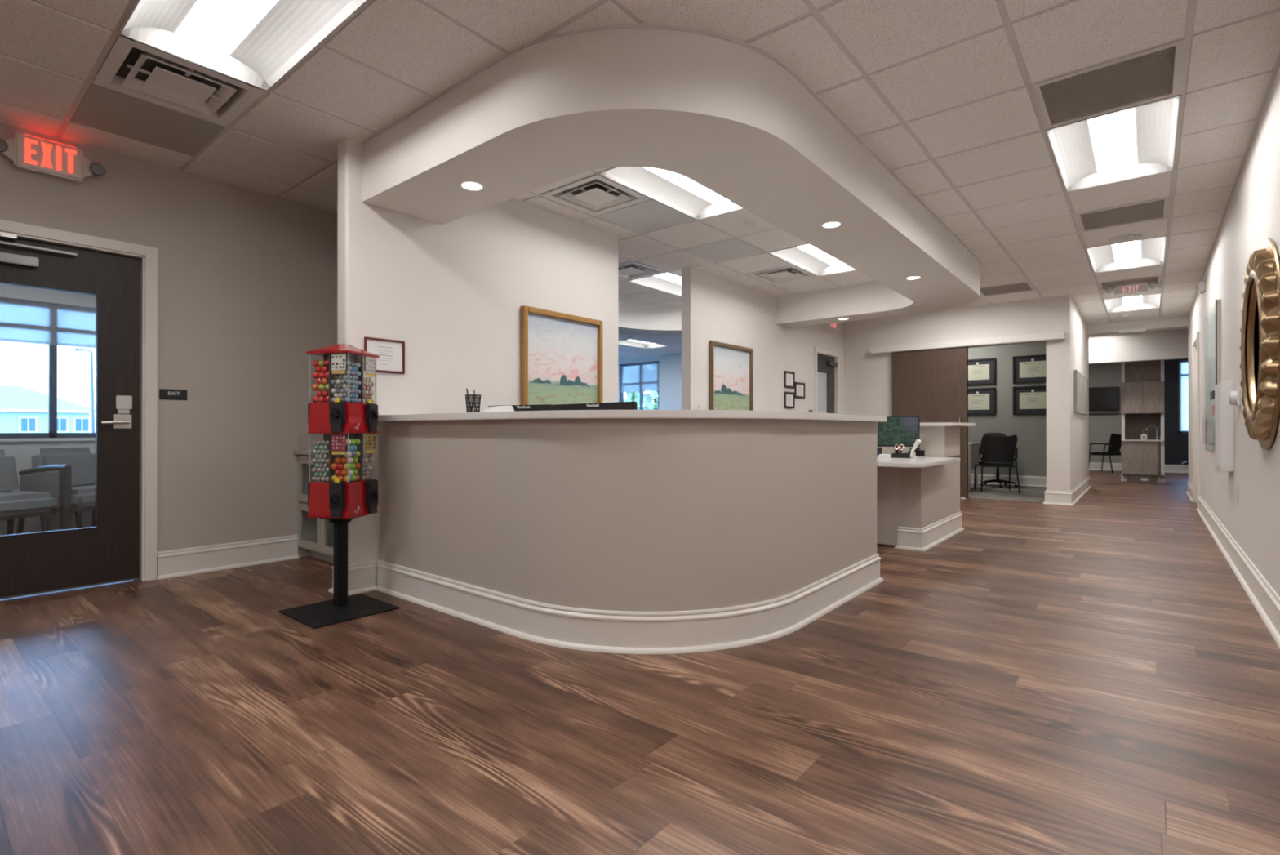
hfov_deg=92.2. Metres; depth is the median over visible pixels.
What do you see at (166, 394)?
exit sign
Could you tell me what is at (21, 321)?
roller shade
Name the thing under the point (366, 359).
print
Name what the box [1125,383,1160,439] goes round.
backsplash
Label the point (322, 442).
ball
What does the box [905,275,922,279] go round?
recessed light
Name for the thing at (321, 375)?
ball
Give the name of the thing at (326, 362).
ball
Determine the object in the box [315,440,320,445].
ball
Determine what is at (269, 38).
ceiling light
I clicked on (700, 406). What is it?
wall outlet
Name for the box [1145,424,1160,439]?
faucet
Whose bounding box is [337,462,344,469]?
ball
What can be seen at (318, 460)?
ball
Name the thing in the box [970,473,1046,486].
baseboard
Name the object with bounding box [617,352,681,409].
wall
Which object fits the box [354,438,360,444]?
ball
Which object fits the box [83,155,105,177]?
lamp
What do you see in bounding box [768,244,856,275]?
ceiling light
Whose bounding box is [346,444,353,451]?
ball
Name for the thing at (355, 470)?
ball
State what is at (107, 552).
door
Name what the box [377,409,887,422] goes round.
countertop
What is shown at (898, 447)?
scissors
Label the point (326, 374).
ball
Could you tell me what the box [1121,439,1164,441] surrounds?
countertop
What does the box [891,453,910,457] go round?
desk organizer
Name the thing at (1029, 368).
diploma
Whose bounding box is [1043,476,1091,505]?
baseboard
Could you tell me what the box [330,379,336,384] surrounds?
ball
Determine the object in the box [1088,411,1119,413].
shelf
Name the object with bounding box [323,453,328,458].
ball
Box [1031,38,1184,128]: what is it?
grille
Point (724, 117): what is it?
ceiling
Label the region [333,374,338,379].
ball
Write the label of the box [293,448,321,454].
countertop
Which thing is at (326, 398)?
ball
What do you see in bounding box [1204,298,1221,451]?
poster board
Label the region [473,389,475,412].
pen
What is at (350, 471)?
ball
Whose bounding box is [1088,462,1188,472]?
baseboard
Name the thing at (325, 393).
ball
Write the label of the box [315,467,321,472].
ball
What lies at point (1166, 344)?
wall
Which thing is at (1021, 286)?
grille
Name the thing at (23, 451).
wall
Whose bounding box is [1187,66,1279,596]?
wall
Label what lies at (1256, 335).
mirror glass
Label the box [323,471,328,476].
ball
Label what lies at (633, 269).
ceiling vent
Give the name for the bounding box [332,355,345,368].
print
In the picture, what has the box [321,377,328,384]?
ball
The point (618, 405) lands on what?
computer monitor
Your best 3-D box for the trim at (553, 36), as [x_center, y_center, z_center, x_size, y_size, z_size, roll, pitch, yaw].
[1.096,-1.731,5.354,2.447,0.014,6.034,0,0,39]
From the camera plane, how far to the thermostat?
4.22 m
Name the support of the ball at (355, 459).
in the machine
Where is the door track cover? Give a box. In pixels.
[870,331,1065,354]
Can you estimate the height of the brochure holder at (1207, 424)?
0.220 m
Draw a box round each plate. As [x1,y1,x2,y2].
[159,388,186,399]
[1141,477,1147,480]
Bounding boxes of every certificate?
[364,336,404,373]
[784,370,795,388]
[784,391,795,408]
[794,382,804,398]
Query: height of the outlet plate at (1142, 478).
0.050 m
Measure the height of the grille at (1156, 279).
0.013 m
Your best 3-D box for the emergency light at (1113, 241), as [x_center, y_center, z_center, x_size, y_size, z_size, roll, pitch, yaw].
[4.410,-1.703,5.590,0.230,0.060,0.090,0,0,39]
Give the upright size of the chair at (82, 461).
0.820 m
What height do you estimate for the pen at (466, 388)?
0.140 m
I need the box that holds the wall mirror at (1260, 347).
[1239,238,1279,449]
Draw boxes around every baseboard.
[156,534,298,579]
[328,560,376,595]
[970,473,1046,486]
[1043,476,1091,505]
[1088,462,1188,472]
[1186,480,1192,501]
[1196,495,1279,648]
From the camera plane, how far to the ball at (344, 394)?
3.31 m
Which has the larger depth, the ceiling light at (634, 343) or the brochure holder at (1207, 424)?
the ceiling light at (634, 343)
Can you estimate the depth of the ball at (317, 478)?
3.34 m
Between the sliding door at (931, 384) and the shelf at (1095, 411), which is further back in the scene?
the shelf at (1095, 411)
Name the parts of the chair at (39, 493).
backrest, leg, leg, seat rail, seat, arm panel, leg, armrest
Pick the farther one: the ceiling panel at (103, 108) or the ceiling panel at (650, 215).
the ceiling panel at (650, 215)
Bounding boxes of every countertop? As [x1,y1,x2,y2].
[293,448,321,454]
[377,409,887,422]
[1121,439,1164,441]
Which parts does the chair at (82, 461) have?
leg, backrest, seat rail, leg, seat, leg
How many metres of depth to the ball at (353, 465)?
3.35 m
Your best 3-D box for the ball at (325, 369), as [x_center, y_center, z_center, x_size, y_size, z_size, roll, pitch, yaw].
[-1.712,-0.317,3.350,0.037,0.037,0.037,-1,0,-12]
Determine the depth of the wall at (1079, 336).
9.05 m
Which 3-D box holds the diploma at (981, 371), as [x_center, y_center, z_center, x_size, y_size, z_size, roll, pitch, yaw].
[6.131,-1.006,11.194,0.585,0.472,0.030,0,0,39]
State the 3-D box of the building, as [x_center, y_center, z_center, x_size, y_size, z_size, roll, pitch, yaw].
[-54.876,-0.861,36.942,13.320,4.800,32.200,0,0,39]
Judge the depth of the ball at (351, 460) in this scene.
3.33 m
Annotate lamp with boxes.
[0,137,13,160]
[75,347,94,432]
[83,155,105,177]
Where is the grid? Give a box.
[0,0,1279,353]
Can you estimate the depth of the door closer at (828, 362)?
9.47 m
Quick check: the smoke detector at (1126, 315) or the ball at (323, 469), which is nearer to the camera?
the ball at (323, 469)
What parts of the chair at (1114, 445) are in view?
leg, armrest, leg, seat, seat frame, leg, backrest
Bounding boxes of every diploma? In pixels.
[968,357,995,385]
[968,386,995,414]
[1013,354,1046,383]
[1013,385,1046,414]
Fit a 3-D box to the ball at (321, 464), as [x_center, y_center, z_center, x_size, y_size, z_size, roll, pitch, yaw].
[-1.732,0.208,3.350,0.027,0.027,0.026,0,0,-42]
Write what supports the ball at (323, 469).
in the machine
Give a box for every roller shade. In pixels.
[0,297,95,348]
[620,361,658,392]
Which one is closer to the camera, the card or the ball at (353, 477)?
the ball at (353, 477)
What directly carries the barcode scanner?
on the desk at (918, 499)
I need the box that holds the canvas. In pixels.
[1074,369,1088,415]
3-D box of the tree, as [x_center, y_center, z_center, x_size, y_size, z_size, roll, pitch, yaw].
[0.840,-0.854,29.774,3.903,4.759,3.896,0,0,39]
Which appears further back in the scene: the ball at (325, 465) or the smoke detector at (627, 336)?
the smoke detector at (627, 336)
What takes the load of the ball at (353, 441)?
in the machine
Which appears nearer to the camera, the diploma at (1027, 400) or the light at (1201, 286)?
the light at (1201, 286)
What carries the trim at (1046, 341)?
attached to the wall at (868, 376)
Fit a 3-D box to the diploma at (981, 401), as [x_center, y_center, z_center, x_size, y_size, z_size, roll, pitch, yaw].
[6.131,-0.470,11.192,0.585,0.490,0.030,0,0,39]
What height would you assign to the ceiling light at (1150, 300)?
0.076 m
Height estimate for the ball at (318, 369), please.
0.036 m
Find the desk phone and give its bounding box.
[908,447,924,456]
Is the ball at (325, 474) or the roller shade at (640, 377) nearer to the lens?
the ball at (325, 474)
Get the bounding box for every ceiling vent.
[92,27,265,126]
[541,173,649,216]
[617,260,666,279]
[746,265,815,284]
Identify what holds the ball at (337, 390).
in the machine
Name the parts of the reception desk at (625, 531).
moulding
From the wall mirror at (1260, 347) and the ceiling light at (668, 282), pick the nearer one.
the wall mirror at (1260, 347)
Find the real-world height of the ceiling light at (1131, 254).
0.076 m
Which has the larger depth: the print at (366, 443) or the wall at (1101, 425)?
the wall at (1101, 425)
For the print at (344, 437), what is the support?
on the machine
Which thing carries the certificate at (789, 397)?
attached to the wall at (715, 308)
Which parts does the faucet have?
spout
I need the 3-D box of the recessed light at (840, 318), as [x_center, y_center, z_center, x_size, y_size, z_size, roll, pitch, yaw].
[2.558,-1.366,7.745,0.148,0.006,0.148,0,0,39]
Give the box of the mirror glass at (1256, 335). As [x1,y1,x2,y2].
[1253,299,1259,392]
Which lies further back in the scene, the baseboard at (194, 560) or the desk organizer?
the desk organizer
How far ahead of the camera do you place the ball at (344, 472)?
3.31 m
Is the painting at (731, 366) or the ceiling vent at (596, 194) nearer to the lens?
the ceiling vent at (596, 194)
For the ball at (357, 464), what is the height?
0.037 m
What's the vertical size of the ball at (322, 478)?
0.027 m
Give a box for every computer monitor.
[488,404,551,411]
[547,401,637,410]
[877,416,919,453]
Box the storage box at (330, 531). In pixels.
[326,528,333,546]
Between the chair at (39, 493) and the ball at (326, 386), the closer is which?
the ball at (326, 386)
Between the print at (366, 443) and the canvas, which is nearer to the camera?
the print at (366, 443)
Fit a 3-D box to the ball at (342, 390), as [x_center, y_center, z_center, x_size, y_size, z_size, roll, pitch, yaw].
[-1.603,-0.197,3.321,0.027,0.027,0.026,0,0,-19]
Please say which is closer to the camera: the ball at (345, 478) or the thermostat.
the ball at (345, 478)
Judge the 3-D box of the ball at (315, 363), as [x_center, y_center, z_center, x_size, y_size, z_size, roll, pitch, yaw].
[-1.764,-0.348,3.358,0.035,0.036,0.035,0,0,8]
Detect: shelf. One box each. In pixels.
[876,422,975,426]
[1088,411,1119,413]
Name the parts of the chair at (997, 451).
leg, leg, seat frame, seat, backrest, leg, leg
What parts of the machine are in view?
crank knob, crank knob, chute door, chute door, plate, post, lid, chute door, chute door, crank knob, crank knob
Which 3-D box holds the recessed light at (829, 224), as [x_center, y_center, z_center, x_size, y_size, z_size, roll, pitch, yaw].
[1.299,-1.376,4.181,0.148,0.006,0.148,0,0,39]
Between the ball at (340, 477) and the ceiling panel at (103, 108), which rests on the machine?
the ball at (340, 477)
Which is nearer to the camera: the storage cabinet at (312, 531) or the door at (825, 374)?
the storage cabinet at (312, 531)
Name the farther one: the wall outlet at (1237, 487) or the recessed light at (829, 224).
the wall outlet at (1237, 487)
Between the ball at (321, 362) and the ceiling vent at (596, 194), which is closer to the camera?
the ball at (321, 362)
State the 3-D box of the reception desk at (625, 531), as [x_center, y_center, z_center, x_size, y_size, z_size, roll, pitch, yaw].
[0.009,0.462,3.417,3.282,1.075,1.458,0,0,-4]
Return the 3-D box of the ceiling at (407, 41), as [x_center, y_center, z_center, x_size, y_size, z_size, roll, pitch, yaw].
[1.407,-1.731,8.629,13.200,0.012,22.100,0,0,39]
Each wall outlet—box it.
[697,404,702,409]
[1236,486,1239,503]
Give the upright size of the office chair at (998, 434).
0.919 m
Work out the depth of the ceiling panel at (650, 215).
5.10 m
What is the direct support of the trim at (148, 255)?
attached to the wall at (247, 278)
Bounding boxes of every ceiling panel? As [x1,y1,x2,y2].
[70,84,224,155]
[596,199,695,234]
[683,237,765,262]
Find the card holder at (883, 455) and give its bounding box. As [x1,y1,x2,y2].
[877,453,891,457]
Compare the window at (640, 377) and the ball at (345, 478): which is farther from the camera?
the window at (640, 377)
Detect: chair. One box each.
[0,448,71,534]
[31,447,95,530]
[973,434,1020,493]
[978,432,1020,488]
[1088,432,1121,473]
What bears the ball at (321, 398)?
on the machine
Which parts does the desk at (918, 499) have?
modesty panel, moulding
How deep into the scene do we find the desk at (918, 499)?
5.25 m
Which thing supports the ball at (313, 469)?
in the machine
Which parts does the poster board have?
rail, edge frame, rail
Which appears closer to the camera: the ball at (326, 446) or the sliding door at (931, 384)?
the ball at (326, 446)
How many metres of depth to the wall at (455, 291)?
4.27 m
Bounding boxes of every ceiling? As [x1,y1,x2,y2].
[0,0,1279,359]
[361,28,979,335]
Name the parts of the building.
pane, pane, pane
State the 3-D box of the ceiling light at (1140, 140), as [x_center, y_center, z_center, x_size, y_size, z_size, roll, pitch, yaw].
[2.988,-1.775,3.884,0.608,0.076,1.217,0,0,39]
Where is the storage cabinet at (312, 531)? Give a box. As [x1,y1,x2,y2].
[293,435,333,563]
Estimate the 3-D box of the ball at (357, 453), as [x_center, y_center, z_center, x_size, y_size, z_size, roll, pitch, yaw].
[-1.559,0.146,3.391,0.035,0.036,0.035,0,0,26]
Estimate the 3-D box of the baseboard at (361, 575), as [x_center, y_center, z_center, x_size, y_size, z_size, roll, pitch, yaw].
[-1.127,0.913,4.550,0.194,0.178,2.207,0,0,39]
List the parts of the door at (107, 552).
handle, lock plate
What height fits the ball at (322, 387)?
0.036 m
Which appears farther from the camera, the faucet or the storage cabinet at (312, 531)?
the faucet
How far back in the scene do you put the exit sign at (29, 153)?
3.62 m
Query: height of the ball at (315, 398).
0.036 m
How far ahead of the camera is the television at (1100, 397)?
14.79 m
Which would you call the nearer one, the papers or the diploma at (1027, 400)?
the papers
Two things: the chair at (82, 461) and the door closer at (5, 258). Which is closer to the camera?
the door closer at (5, 258)
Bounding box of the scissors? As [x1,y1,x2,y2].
[894,444,904,453]
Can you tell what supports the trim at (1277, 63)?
attached to the wall at (1252, 216)
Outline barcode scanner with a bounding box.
[910,439,920,457]
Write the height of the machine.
1.470 m
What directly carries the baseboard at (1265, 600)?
attached to the wall at (1252, 216)
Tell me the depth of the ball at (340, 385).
3.32 m
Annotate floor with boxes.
[0,469,1279,854]
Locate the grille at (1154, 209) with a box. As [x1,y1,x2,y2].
[1075,196,1169,232]
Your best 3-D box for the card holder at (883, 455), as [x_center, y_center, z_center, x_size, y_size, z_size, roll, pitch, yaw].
[2.198,0.255,5.523,0.105,0.030,0.080,0,0,39]
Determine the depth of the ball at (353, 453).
3.35 m
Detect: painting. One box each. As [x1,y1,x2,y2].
[520,305,602,404]
[708,340,753,410]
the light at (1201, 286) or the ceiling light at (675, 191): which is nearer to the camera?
the ceiling light at (675, 191)
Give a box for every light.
[117,0,370,91]
[458,180,484,191]
[598,166,742,219]
[617,339,667,348]
[627,269,681,296]
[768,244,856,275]
[820,221,842,228]
[837,317,848,319]
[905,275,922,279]
[1044,94,1182,191]
[1084,235,1167,272]
[1102,293,1161,312]
[1110,234,1142,244]
[1196,280,1205,293]
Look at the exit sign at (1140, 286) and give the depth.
7.41 m
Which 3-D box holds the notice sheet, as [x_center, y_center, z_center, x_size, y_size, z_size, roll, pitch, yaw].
[5.265,-0.445,5.640,0.004,0.600,0.500,0,0,39]
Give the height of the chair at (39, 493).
0.820 m
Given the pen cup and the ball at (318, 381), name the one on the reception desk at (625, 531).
the pen cup
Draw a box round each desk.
[375,409,887,653]
[876,422,975,551]
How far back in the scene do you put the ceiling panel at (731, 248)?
6.03 m
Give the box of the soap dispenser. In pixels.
[1141,431,1146,439]
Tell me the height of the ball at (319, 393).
0.036 m
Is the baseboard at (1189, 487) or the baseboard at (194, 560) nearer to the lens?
the baseboard at (194, 560)
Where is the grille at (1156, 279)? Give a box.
[1097,274,1162,290]
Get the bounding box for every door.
[0,236,139,599]
[817,354,834,413]
[892,346,967,497]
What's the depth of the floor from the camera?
2.11 m
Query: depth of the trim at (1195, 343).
8.31 m
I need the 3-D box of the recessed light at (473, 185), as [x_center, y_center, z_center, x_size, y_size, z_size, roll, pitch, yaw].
[-0.958,-1.378,3.515,0.148,0.006,0.148,0,0,39]
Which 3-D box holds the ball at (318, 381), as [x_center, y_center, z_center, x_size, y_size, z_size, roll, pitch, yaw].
[-1.745,-0.251,3.357,0.035,0.036,0.035,0,0,7]
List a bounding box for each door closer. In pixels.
[0,232,77,267]
[821,354,837,366]
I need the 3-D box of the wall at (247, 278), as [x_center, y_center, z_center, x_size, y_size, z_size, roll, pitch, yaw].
[-3.812,-0.431,3.442,0.140,2.860,7.660,0,0,39]
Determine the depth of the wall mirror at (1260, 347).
3.06 m
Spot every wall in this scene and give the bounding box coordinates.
[0,123,337,557]
[0,283,95,534]
[337,137,617,585]
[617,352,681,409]
[681,266,844,413]
[844,294,1071,497]
[968,342,1046,476]
[1071,297,1088,490]
[1088,328,1188,364]
[1088,358,1188,465]
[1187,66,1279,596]
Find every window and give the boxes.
[0,297,95,441]
[620,360,658,409]
[1177,359,1188,432]
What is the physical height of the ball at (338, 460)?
0.036 m
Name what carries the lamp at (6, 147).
attached to the exit sign at (29, 153)
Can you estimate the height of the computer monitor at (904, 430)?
0.373 m
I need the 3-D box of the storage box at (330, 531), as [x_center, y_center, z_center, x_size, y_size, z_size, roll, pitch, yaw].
[-2.370,0.848,4.763,0.140,0.120,0.140,0,0,39]
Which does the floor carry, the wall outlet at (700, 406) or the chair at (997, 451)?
the chair at (997, 451)
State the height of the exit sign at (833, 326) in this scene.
0.185 m
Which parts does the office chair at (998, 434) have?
armrest, backrest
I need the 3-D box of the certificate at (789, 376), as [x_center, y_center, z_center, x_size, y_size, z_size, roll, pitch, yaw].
[2.040,-0.652,8.404,0.020,0.225,0.292,0,0,39]
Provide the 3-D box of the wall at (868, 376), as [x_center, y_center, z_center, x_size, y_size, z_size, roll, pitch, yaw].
[4.480,-0.416,9.021,3.000,2.860,0.120,0,0,39]
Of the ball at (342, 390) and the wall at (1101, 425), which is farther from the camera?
the wall at (1101, 425)
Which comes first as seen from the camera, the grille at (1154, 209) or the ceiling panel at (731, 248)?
the grille at (1154, 209)
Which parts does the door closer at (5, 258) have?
arm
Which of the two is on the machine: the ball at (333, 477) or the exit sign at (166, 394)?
the ball at (333, 477)
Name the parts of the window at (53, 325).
sill, frame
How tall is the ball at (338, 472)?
0.036 m
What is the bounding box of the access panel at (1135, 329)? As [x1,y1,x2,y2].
[1119,327,1146,333]
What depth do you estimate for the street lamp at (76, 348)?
30.22 m
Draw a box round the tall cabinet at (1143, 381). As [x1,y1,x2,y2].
[1120,360,1164,482]
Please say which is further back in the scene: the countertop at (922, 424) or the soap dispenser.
the soap dispenser
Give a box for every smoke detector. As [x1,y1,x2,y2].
[626,335,633,338]
[1121,313,1130,317]
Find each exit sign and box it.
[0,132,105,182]
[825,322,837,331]
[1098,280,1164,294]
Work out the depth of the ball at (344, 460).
3.31 m
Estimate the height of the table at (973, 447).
0.759 m
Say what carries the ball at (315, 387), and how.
in the machine
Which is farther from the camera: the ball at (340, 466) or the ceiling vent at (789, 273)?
the ceiling vent at (789, 273)
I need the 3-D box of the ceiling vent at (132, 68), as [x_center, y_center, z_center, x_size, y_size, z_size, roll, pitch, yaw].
[-2.355,-1.768,3.152,0.586,0.064,0.586,0,0,39]
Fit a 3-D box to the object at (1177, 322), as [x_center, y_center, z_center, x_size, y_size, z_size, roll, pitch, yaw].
[8.086,-1.706,10.057,1.490,0.275,0.300,0,0,39]
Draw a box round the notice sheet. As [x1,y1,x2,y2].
[1212,345,1215,411]
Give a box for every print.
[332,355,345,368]
[332,435,345,448]
[365,435,374,447]
[366,359,375,372]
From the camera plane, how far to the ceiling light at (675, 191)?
4.64 m
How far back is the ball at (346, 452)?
3.31 m
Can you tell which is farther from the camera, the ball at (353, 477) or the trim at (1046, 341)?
the trim at (1046, 341)
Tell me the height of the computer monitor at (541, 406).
0.408 m
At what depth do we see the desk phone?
5.81 m
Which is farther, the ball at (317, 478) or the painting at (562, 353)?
the painting at (562, 353)
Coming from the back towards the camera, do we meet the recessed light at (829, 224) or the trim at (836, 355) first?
the trim at (836, 355)
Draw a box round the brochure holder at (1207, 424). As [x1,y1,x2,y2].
[1202,418,1213,443]
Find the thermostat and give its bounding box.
[1228,388,1240,406]
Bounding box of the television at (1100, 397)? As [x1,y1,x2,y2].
[1088,386,1119,409]
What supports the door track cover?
attached to the wall at (868, 376)
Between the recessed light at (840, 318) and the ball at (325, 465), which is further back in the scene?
the recessed light at (840, 318)
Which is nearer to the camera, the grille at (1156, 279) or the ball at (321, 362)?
the ball at (321, 362)
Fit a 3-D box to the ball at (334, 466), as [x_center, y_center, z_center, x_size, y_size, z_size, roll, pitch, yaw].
[-1.652,0.212,3.330,0.036,0.036,0.035,0,0,19]
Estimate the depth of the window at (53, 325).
5.84 m
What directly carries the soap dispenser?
on the countertop
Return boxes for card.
[1210,405,1213,414]
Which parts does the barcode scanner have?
handle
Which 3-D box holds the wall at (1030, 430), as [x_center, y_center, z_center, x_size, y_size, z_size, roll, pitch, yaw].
[6.053,-0.410,11.354,3.300,2.860,0.120,0,0,39]
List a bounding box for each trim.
[0,218,157,581]
[360,23,981,266]
[813,346,839,413]
[967,341,1047,495]
[1187,53,1279,316]
[1191,331,1199,508]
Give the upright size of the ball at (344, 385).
0.027 m
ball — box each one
[311,372,319,378]
[311,383,319,391]
[311,395,319,402]
[311,467,316,472]
[312,360,319,366]
[315,365,321,372]
[315,377,322,384]
[315,390,322,396]
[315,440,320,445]
[315,449,320,454]
[315,458,321,463]
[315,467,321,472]
[315,476,320,481]
[318,360,324,366]
[318,372,324,378]
[318,383,324,390]
[318,395,324,402]
[318,462,323,467]
[320,440,325,445]
[320,467,325,472]
[320,476,325,481]
[321,365,328,372]
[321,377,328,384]
[322,390,328,396]
[323,444,328,449]
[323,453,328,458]
[323,462,328,467]
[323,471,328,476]
[324,360,328,366]
[324,371,328,378]
[324,383,328,390]
[324,395,328,402]
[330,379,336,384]
[330,462,337,470]
[330,475,337,481]
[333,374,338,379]
[334,457,341,463]
[334,468,342,475]
[335,388,340,393]
[337,383,342,388]
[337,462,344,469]
[337,475,344,481]
[339,388,345,393]
[341,457,347,463]
[341,469,347,475]
[342,383,347,388]
[342,392,347,397]
[343,475,350,482]
[344,451,351,457]
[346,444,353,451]
[346,457,353,463]
[348,469,353,475]
[350,438,355,444]
[350,462,355,469]
[351,444,357,451]
[351,450,355,457]
[351,456,358,462]
[351,474,355,481]
[352,468,357,475]
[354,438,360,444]
[355,450,359,457]
[355,462,360,469]
[355,474,359,480]
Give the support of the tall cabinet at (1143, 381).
on the floor
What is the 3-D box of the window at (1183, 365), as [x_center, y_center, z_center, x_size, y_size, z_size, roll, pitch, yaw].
[12.552,-0.703,13.830,0.720,1.660,0.072,0,0,39]
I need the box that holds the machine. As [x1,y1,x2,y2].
[278,342,399,628]
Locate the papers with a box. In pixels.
[482,404,515,412]
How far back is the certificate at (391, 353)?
3.88 m
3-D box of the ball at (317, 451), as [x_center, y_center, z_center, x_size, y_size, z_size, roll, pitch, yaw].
[-1.746,0.133,3.347,0.026,0.027,0.027,0,0,-13]
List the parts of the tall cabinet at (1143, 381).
door, panel, door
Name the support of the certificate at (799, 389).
attached to the wall at (715, 308)
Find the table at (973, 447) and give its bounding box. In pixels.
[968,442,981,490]
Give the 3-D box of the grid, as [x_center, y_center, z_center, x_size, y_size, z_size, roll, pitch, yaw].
[1.407,-1.743,8.629,13.200,0.024,22.100,0,0,39]
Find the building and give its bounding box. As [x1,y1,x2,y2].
[0,385,95,432]
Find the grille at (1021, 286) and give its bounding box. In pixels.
[979,280,1035,296]
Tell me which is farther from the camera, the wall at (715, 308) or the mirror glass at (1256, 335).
the wall at (715, 308)
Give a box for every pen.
[466,387,472,411]
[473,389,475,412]
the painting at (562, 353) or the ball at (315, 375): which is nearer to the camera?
the ball at (315, 375)
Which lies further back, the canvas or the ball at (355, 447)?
the canvas
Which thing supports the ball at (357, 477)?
on the machine
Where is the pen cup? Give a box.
[465,394,481,412]
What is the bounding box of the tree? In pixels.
[623,390,657,409]
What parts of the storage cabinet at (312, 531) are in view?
door, door, door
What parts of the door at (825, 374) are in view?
glass pane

